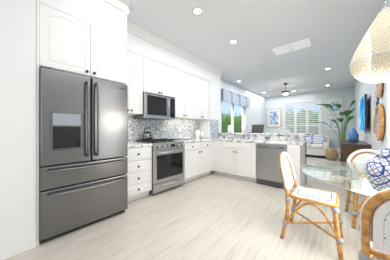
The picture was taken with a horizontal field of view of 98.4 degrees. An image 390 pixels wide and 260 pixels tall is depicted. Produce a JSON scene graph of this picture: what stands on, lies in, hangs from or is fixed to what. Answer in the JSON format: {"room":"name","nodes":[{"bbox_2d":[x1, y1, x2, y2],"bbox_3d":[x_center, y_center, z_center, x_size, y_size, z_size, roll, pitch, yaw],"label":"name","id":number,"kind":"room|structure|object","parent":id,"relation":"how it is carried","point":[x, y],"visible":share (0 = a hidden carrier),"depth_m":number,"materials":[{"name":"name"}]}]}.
{"room":"kitchen","nodes":[
{"label":"kitchen","id":0,"kind":"room"},
{"bbox_2d":[0,0,35,245],"bbox_3d":[-2.779,-0.326,0.897,0.840,2.950,2.735,0,0,41],"label":"wall","id":1,"kind":"structure","parent":0,"point":[17,120],"depth_m":1.56,"materials":[{"name":"white paint"}]},
{"bbox_2d":[0,234,35,259],"bbox_3d":[-2.455,1.089,0.617,0.015,0.120,2.735,0,0,41],"label":"baseboard","id":2,"kind":"structure","parent":1,"relation":"attached to","point":[16,247],"depth_m":1.55,"materials":[{"name":"white wood"}]},
{"bbox_2d":[103,0,133,15],"bbox_3d":[-2.085,-1.738,1.010,0.165,0.127,3.811,0,0,41],"label":"crown molding","id":3,"kind":"structure","parent":1,"relation":"attached to","point":[123,5],"depth_m":2.32,"materials":[{"name":"white wood"}]},
{"bbox_2d":[39,0,209,79],"bbox_3d":[-0.738,-1.554,3.309,0.790,0.495,3.585,0,0,41],"label":"soffit","id":4,"kind":"structure","parent":0,"point":[103,15],"depth_m":2.30,"materials":[{"name":"white paint"}]},
{"bbox_2d":[4,155,377,259],"bbox_3d":[1.908,1.209,3.042,5.850,0.120,12.500,0,0,41],"label":"floor","id":5,"kind":"structure","parent":0,"point":[212,216],"depth_m":1.94,"materials":[{"name":"beige wood"}]},
{"bbox_2d":[39,67,127,242],"bbox_3d":[-1.533,0.254,2.262,0.942,1.790,0.906,0,0,41],"label":"refrigerator","id":6,"kind":"object","parent":5,"relation":"on","point":[83,151],"visible":0.94,"depth_m":1.91,"materials":[{"name":"grey metal"}]},
{"bbox_2d":[126,144,151,201],"bbox_3d":[-1.161,0.714,2.927,0.641,0.870,0.540,0,0,41],"label":"base cabinet","id":7,"kind":"object","parent":5,"relation":"on","point":[139,173],"depth_m":2.75,"materials":[{"name":"white wood"}]},
{"bbox_2d":[128,140,143,147],"bbox_3d":[-1.159,0.259,2.925,0.647,0.040,0.545,0,0,41],"label":"countertop","id":8,"kind":"structure","parent":7,"relation":"on","point":[133,145],"depth_m":2.76,"materials":[{"name":"white stone"}]},
{"bbox_2d":[136,138,184,194],"bbox_3d":[-0.691,0.670,3.385,0.721,0.957,0.758,0,0,41],"label":"range","id":9,"kind":"object","parent":5,"relation":"on","point":[168,163],"visible":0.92,"depth_m":3.14,"materials":[{"name":"silver metal"}]},
{"bbox_2d":[142,127,151,139],"bbox_3d":[-0.935,0.070,3.346,0.232,0.242,0.187,0,0,41],"label":"kettle","id":10,"kind":"object","parent":9,"relation":"on","point":[147,135],"visible":0.98,"depth_m":3.29,"materials":[{"name":"silver metal"}]},
{"bbox_2d":[185,140,203,181],"bbox_3d":[-0.286,0.714,3.944,0.641,0.870,0.607,0,0,41],"label":"base cabinet","id":11,"kind":"object","parent":5,"relation":"on","point":[194,152],"depth_m":3.79,"materials":[{"name":"white wood"}]},
{"bbox_2d":[173,140,191,143],"bbox_3d":[-0.128,0.259,4.123,0.647,0.040,1.089,0,0,41],"label":"countertop","id":12,"kind":"structure","parent":11,"relation":"on","point":[186,141],"depth_m":3.69,"materials":[{"name":"white stone"}]},
{"bbox_2d":[204,140,211,175],"bbox_3d":[0.036,0.714,4.319,0.641,0.870,0.611,0,0,41],"label":"base cabinet","id":13,"kind":"object","parent":5,"relation":"on","point":[207,143],"depth_m":4.17,"materials":[{"name":"white wood"}]},
{"bbox_2d":[212,140,223,175],"bbox_3d":[0.777,0.714,4.474,0.325,0.870,0.711,0,0,41],"label":"base cabinet","id":14,"kind":"object","parent":5,"relation":"on","point":[217,145],"depth_m":4.24,"materials":[{"name":"white wood"}]},
{"bbox_2d":[224,140,255,181],"bbox_3d":[1.194,0.714,4.141,0.855,0.870,0.671,0,0,41],"label":"base cabinet","id":15,"kind":"object","parent":5,"relation":"on","point":[239,156],"depth_m":3.85,"materials":[{"name":"white wood"}]},
{"bbox_2d":[200,136,307,143],"bbox_3d":[1.184,0.259,4.154,2.597,0.040,0.670,0,0,41],"label":"countertop","id":16,"kind":"structure","parent":15,"relation":"on","point":[249,141],"depth_m":3.53,"materials":[{"name":"white stone"}]},
{"bbox_2d":[196,130,200,138],"bbox_3d":[0.075,0.120,4.552,0.118,0.235,0.118,0,0,29],"label":"canister","id":17,"kind":"object","parent":16,"relation":"on","point":[199,135],"depth_m":4.50,"materials":[{"name":"white ceramic"}]},
{"bbox_2d":[242,124,254,138],"bbox_3d":[1.348,0.037,4.224,0.258,0.402,0.256,0,0,41],"label":"faucet","id":18,"kind":"object","parent":16,"relation":"on","point":[246,137],"visible":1,"depth_m":4.35,"materials":[{"name":"silver metal"}]},
{"bbox_2d":[242,128,251,132],"bbox_3d":[1.597,0.539,5.310,0.478,1.225,0.581,0,0,41],"label":"bar stool","id":19,"kind":"object","parent":5,"relation":"on","point":[248,130],"visible":0.17,"depth_m":5.51,"materials":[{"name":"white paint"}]},
{"bbox_2d":[256,143,286,187],"bbox_3d":[1.708,0.716,3.618,0.598,0.866,0.646,0,0,41],"label":"dishwasher","id":20,"kind":"object","parent":5,"relation":"on","point":[267,165],"visible":0.81,"depth_m":3.42,"materials":[{"name":"silver metal"}]},
{"bbox_2d":[274,127,289,132],"bbox_3d":[2.355,0.539,4.658,0.478,1.225,0.581,0,0,41],"label":"bar stool","id":21,"kind":"object","parent":5,"relation":"on","point":[282,130],"visible":0.23,"depth_m":4.85,"materials":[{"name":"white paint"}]},
{"bbox_2d":[288,144,305,190],"bbox_3d":[2.098,0.715,3.447,0.209,0.868,0.790,0,0,41],"label":"base cabinet","id":22,"kind":"object","parent":5,"relation":"on","point":[297,152],"depth_m":3.15,"materials":[{"name":"white wood"}]},
{"bbox_2d":[279,152,343,259],"bbox_3d":[1.234,0.704,1.814,0.557,0.896,0.478,0,0,41],"label":"chair","id":23,"kind":"object","parent":5,"relation":"on","point":[330,199],"visible":1,"depth_m":1.76,"materials":[{"name":"wicker"}]},
{"bbox_2d":[306,135,329,155],"bbox_3d":[5.126,0.682,7.396,1.250,0.933,0.940,0,0,41],"label":"sofa","id":24,"kind":"object","parent":5,"relation":"on","point":[317,145],"visible":0.5,"depth_m":7.08,"materials":[{"name":"white fabric"}]},
{"bbox_2d":[325,148,336,160],"bbox_3d":[5.208,0.924,6.442,0.360,0.450,0.360,0,0,41],"label":"garden stool","id":25,"kind":"object","parent":5,"relation":"on","point":[331,154],"visible":1,"depth_m":6.32,"materials":[{"name":"beige wicker"}]},
{"bbox_2d":[316,100,354,158],"bbox_3d":[5.568,0.009,6.763,1.253,2.280,1.125,0,0,41],"label":"plant","id":26,"kind":"object","parent":5,"relation":"on","point":[346,113],"visible":0.73,"depth_m":6.62,"materials":[{"name":"green plant"}]},
{"bbox_2d":[301,162,388,259],"bbox_3d":[1.677,0.769,1.354,1.400,0.762,1.400,0,0,41],"label":"dining table","id":27,"kind":"object","parent":5,"relation":"on","point":[350,176],"visible":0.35,"depth_m":1.47,"materials":[{"name":"clear glass"}]},
{"bbox_2d":[364,148,389,190],"bbox_3d":[1.216,0.252,1.064,0.210,0.270,0.210,0,0,41],"label":"vase","id":28,"kind":"object","parent":27,"relation":"on","point":[377,170],"visible":0.85,"depth_m":1.04,"materials":[{"name":"ceramic"}]},
{"bbox_2d":[339,128,370,161],"bbox_3d":[3.790,0.553,4.061,0.474,1.191,1.720,0,0,41],"label":"console","id":29,"kind":"object","parent":5,"relation":"on","point":[351,144],"visible":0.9,"depth_m":3.54,"materials":[{"name":"brown wood"}]},
{"bbox_2d":[345,149,376,228],"bbox_3d":[2.191,0.704,2.065,0.478,0.896,0.557,0,0,35],"label":"chair","id":30,"kind":"object","parent":5,"relation":"on","point":[359,156],"visible":0.35,"depth_m":2.26,"materials":[{"name":"wicker"}]},
{"bbox_2d":[358,188,389,259],"bbox_3d":[1.235,0.704,0.936,0.478,0.896,0.557,0,0,45],"label":"chair","id":31,"kind":"object","parent":5,"relation":"on","point":[374,229],"visible":1,"depth_m":0.90,"materials":[{"name":"wicker"}]},
{"bbox_2d":[200,70,220,137],"bbox_3d":[0.455,-0.783,5.017,0.370,2.035,0.560,0,0,41],"label":"wall","id":32,"kind":"structure","parent":0,"point":[215,96],"depth_m":4.86,"materials":[{"name":"white paint"}]},
{"bbox_2d":[127,20,223,74],"bbox_3d":[-0.170,-1.738,3.899,0.140,0.127,3.299,0,0,41],"label":"crown molding","id":33,"kind":"structure","parent":32,"relation":"attached to","point":[138,30],"depth_m":3.46,"materials":[{"name":"white wood"}]},
{"bbox_2d":[210,120,218,137],"bbox_3d":[0.559,-0.029,4.843,0.010,0.524,0.413,0,0,41],"label":"tile backsplash","id":34,"kind":"structure","parent":32,"relation":"attached to","point":[214,128],"depth_m":4.84,"materials":[{"name":"tile"}]},
{"bbox_2d":[220,136,303,139],"bbox_3d":[1.524,0.179,4.297,2.188,0.120,0.013,0,0,41],"label":"backsplash","id":35,"kind":"structure","parent":32,"relation":"attached to","point":[221,137],"depth_m":4.15,"materials":[{"name":"white stone"}]},
{"bbox_2d":[218,133,314,135],"bbox_3d":[1.694,0.099,4.389,2.290,0.040,0.450,0,0,41],"label":"countertop","id":36,"kind":"structure","parent":35,"relation":"on","point":[220,134],"depth_m":4.07,"materials":[{"name":"white stone"}]},
{"bbox_2d":[227,125,231,132],"bbox_3d":[1.045,-0.037,5.037,0.150,0.230,0.150,0,0,41],"label":"jar","id":37,"kind":"object","parent":36,"relation":"on","point":[229,128],"visible":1,"depth_m":4.98,"materials":[{"name":"white ceramic"}]},
{"bbox_2d":[248,124,263,132],"bbox_3d":[1.664,-0.036,4.582,0.330,0.229,0.278,0,0,41],"label":"laptop","id":38,"kind":"object","parent":36,"relation":"on","point":[257,128],"visible":1,"depth_m":4.64,"materials":[{"name":"grey plastic"}]},
{"bbox_2d":[221,78,265,132],"bbox_3d":[-0.100,-0.326,4.768,0.154,2.950,12.100,0,0,41],"label":"wall","id":39,"kind":"structure","parent":0,"point":[256,112],"depth_m":7.92,"materials":[{"name":"white paint"}]},
{"bbox_2d":[36,0,95,83],"bbox_3d":[-1.715,-0.976,2.161,0.801,0.650,0.523,0,0,41],"label":"upper cabinet","id":40,"kind":"object","parent":39,"relation":"attached to","point":[65,42],"depth_m":1.86,"materials":[{"name":"white wood"}]},
{"bbox_2d":[96,27,127,85],"bbox_3d":[-1.448,-0.976,2.471,0.801,0.650,0.522,0,0,41],"label":"upper cabinet","id":41,"kind":"object","parent":39,"relation":"attached to","point":[111,49],"depth_m":2.25,"materials":[{"name":"white wood"}]},
{"bbox_2d":[128,48,131,115],"bbox_3d":[-1.337,-0.845,2.945,0.351,1.108,0.323,0,0,41],"label":"upper cabinet","id":42,"kind":"object","parent":39,"relation":"attached to","point":[129,50],"depth_m":2.92,"materials":[{"name":"white wood"}]},
{"bbox_2d":[132,50,147,115],"bbox_3d":[-1.180,-0.845,3.127,0.351,1.108,0.387,0,0,41],"label":"upper cabinet","id":43,"kind":"object","parent":39,"relation":"attached to","point":[139,61],"depth_m":3.04,"materials":[{"name":"white wood"}]},
{"bbox_2d":[148,56,163,94],"bbox_3d":[-0.950,-1.055,3.395,0.351,0.688,0.437,0,0,41],"label":"upper cabinet","id":44,"kind":"object","parent":39,"relation":"attached to","point":[155,67],"depth_m":3.32,"materials":[{"name":"white wood"}]},
{"bbox_2d":[134,92,174,119],"bbox_3d":[-0.804,-0.466,3.483,0.435,0.480,0.756,0,0,41],"label":"microwave","id":45,"kind":"object","parent":44,"relation":"attached to","point":[158,107],"visible":0.96,"depth_m":3.31,"materials":[{"name":"silver metal"}]},
{"bbox_2d":[164,64,175,99],"bbox_3d":[-0.739,-1.055,3.640,0.351,0.688,0.437,0,0,41],"label":"upper cabinet","id":46,"kind":"object","parent":39,"relation":"attached to","point":[169,70],"depth_m":3.60,"materials":[{"name":"white wood"}]},
{"bbox_2d":[175,68,187,119],"bbox_3d":[-0.489,-0.845,3.931,0.351,1.108,0.450,0,0,41],"label":"upper cabinet","id":47,"kind":"object","parent":39,"relation":"attached to","point":[181,102],"depth_m":3.89,"materials":[{"name":"white wood"}]},
{"bbox_2d":[188,72,195,119],"bbox_3d":[-0.272,-0.845,4.183,0.351,1.108,0.442,0,0,41],"label":"upper cabinet","id":48,"kind":"object","parent":39,"relation":"attached to","point":[191,76],"depth_m":4.16,"materials":[{"name":"white wood"}]},
{"bbox_2d":[196,76,203,119],"bbox_3d":[-0.058,-0.845,4.432,0.351,1.108,0.442,0,0,41],"label":"upper cabinet","id":49,"kind":"object","parent":39,"relation":"attached to","point":[199,79],"depth_m":4.39,"materials":[{"name":"white wood"}]},
{"bbox_2d":[204,78,207,119],"bbox_3d":[0.137,-0.845,4.659,0.351,1.108,0.386,0,0,41],"label":"upper cabinet","id":50,"kind":"object","parent":39,"relation":"attached to","point":[205,79],"depth_m":4.57,"materials":[{"name":"white wood"}]},
{"bbox_2d":[221,100,245,132],"bbox_3d":[1.499,-0.011,6.592,0.140,2.320,2.090,0,0,41],"label":"window","id":51,"kind":"structure","parent":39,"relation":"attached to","point":[232,115],"depth_m":6.59,"materials":[{"name":"white"}]},
{"bbox_2d":[221,88,249,107],"bbox_3d":[1.610,-1.171,6.497,0.148,0.440,2.230,0,0,41],"label":"valance","id":52,"kind":"object","parent":39,"relation":"attached to","point":[228,96],"visible":0.98,"depth_m":6.22,"materials":[{"name":"blue fabric"}]},
{"bbox_2d":[127,0,383,96],"bbox_3d":[1.908,-1.861,3.042,5.850,0.120,12.500,0,0,41],"label":"ceiling","id":53,"kind":"structure","parent":0,"point":[334,31],"depth_m":3.17,"materials":[{"name":"white paint"}]},
{"bbox_2d":[192,7,202,14],"bbox_3d":[0.036,-1.797,2.550,0.167,0.006,0.167,0,0,29],"label":"recessed light","id":54,"kind":"object","parent":53,"relation":"in","point":[197,11],"depth_m":2.55,"materials":[{"name":"white"}]},
{"bbox_2d":[267,83,307,95],"bbox_3d":[3.533,-1.571,6.497,1.431,0.459,1.423,0,0,41],"label":"ceiling fan","id":55,"kind":"object","parent":53,"relation":"hanging from","point":[285,92],"visible":1,"depth_m":6.44,"materials":[{"name":"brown metal"}]},
{"bbox_2d":[272,38,310,54],"bbox_3d":[2.098,-1.793,3.669,0.680,0.014,0.400,0,0,41],"label":"ceiling vent","id":56,"kind":"object","parent":53,"relation":"in","point":[298,45],"visible":1,"depth_m":3.64,"materials":[{"name":"white metal"}]},
{"bbox_2d":[349,0,389,82],"bbox_3d":[1.588,-1.103,1.404,0.440,1.392,0.440,0,0,41],"label":"pendant light","id":57,"kind":"object","parent":53,"relation":"hanging from","point":[370,62],"visible":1,"depth_m":1.35,"materials":[{"name":"beige"}]},
{"bbox_2d":[266,87,354,148],"bbox_3d":[5.307,-0.326,8.197,3.880,2.950,0.150,0,0,41],"label":"wall","id":58,"kind":"structure","parent":0,"point":[347,95],"depth_m":7.59,"materials":[{"name":"white paint"}]},
{"bbox_2d":[267,108,280,126],"bbox_3d":[4.222,-0.641,9.006,0.720,0.980,0.032,0,0,41],"label":"framed artwork","id":59,"kind":"object","parent":58,"relation":"attached to","point":[273,117],"visible":0.98,"depth_m":8.98,"materials":[{"name":"white"}]},
{"bbox_2d":[283,99,321,134],"bbox_3d":[5.205,-0.226,8.239,1.610,2.390,0.129,0,0,41],"label":"window shutters","id":60,"kind":"object","parent":58,"relation":"attached to","point":[295,104],"visible":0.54,"depth_m":8.12,"materials":[{"name":"white wood"}]},
{"bbox_2d":[326,115,341,129],"bbox_3d":[6.110,-0.311,7.382,0.540,0.640,0.032,0,0,41],"label":"framed picture","id":61,"kind":"object","parent":58,"relation":"attached to","point":[332,124],"visible":0.71,"depth_m":7.42,"materials":[{"name":"white"}]},
{"bbox_2d":[326,98,341,113],"bbox_3d":[6.110,-1.051,7.382,0.540,0.640,0.032,0,0,41],"label":"framed picture","id":62,"kind":"object","parent":58,"relation":"attached to","point":[332,102],"visible":0.77,"depth_m":7.38,"materials":[{"name":"white"}]},
{"bbox_2d":[355,0,389,150],"bbox_3d":[4.618,-0.326,4.536,0.150,2.950,6.300,0,0,41],"label":"wall","id":63,"kind":"structure","parent":0,"point":[362,89],"depth_m":3.10,"materials":[{"name":"white paint"}]},
{"bbox_2d":[359,94,368,129],"bbox_3d":[3.842,-0.361,3.818,0.087,0.720,1.240,0,0,41],"label":"tv","id":64,"kind":"object","parent":63,"relation":"attached to","point":[363,113],"visible":0.98,"depth_m":3.59,"materials":[{"name":"black metal"}]},
{"bbox_2d":[373,82,384,140],"bbox_3d":[2.794,-0.486,2.572,0.048,1.289,0.821,0,0,41],"label":"wall decor","id":65,"kind":"object","parent":63,"relation":"attached to","point":[378,125],"visible":0.73,"depth_m":2.52,"materials":[{"name":"wicker"}]},
{"label":"outside","id":66,"kind":"structure","parent":0,"visible":0},
{"bbox_2d":[222,101,318,133],"bbox_3d":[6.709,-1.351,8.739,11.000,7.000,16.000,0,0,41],"label":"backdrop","id":67,"kind":"structure","parent":66,"point":[238,112],"depth_m":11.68,"materials":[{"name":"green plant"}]}
]}

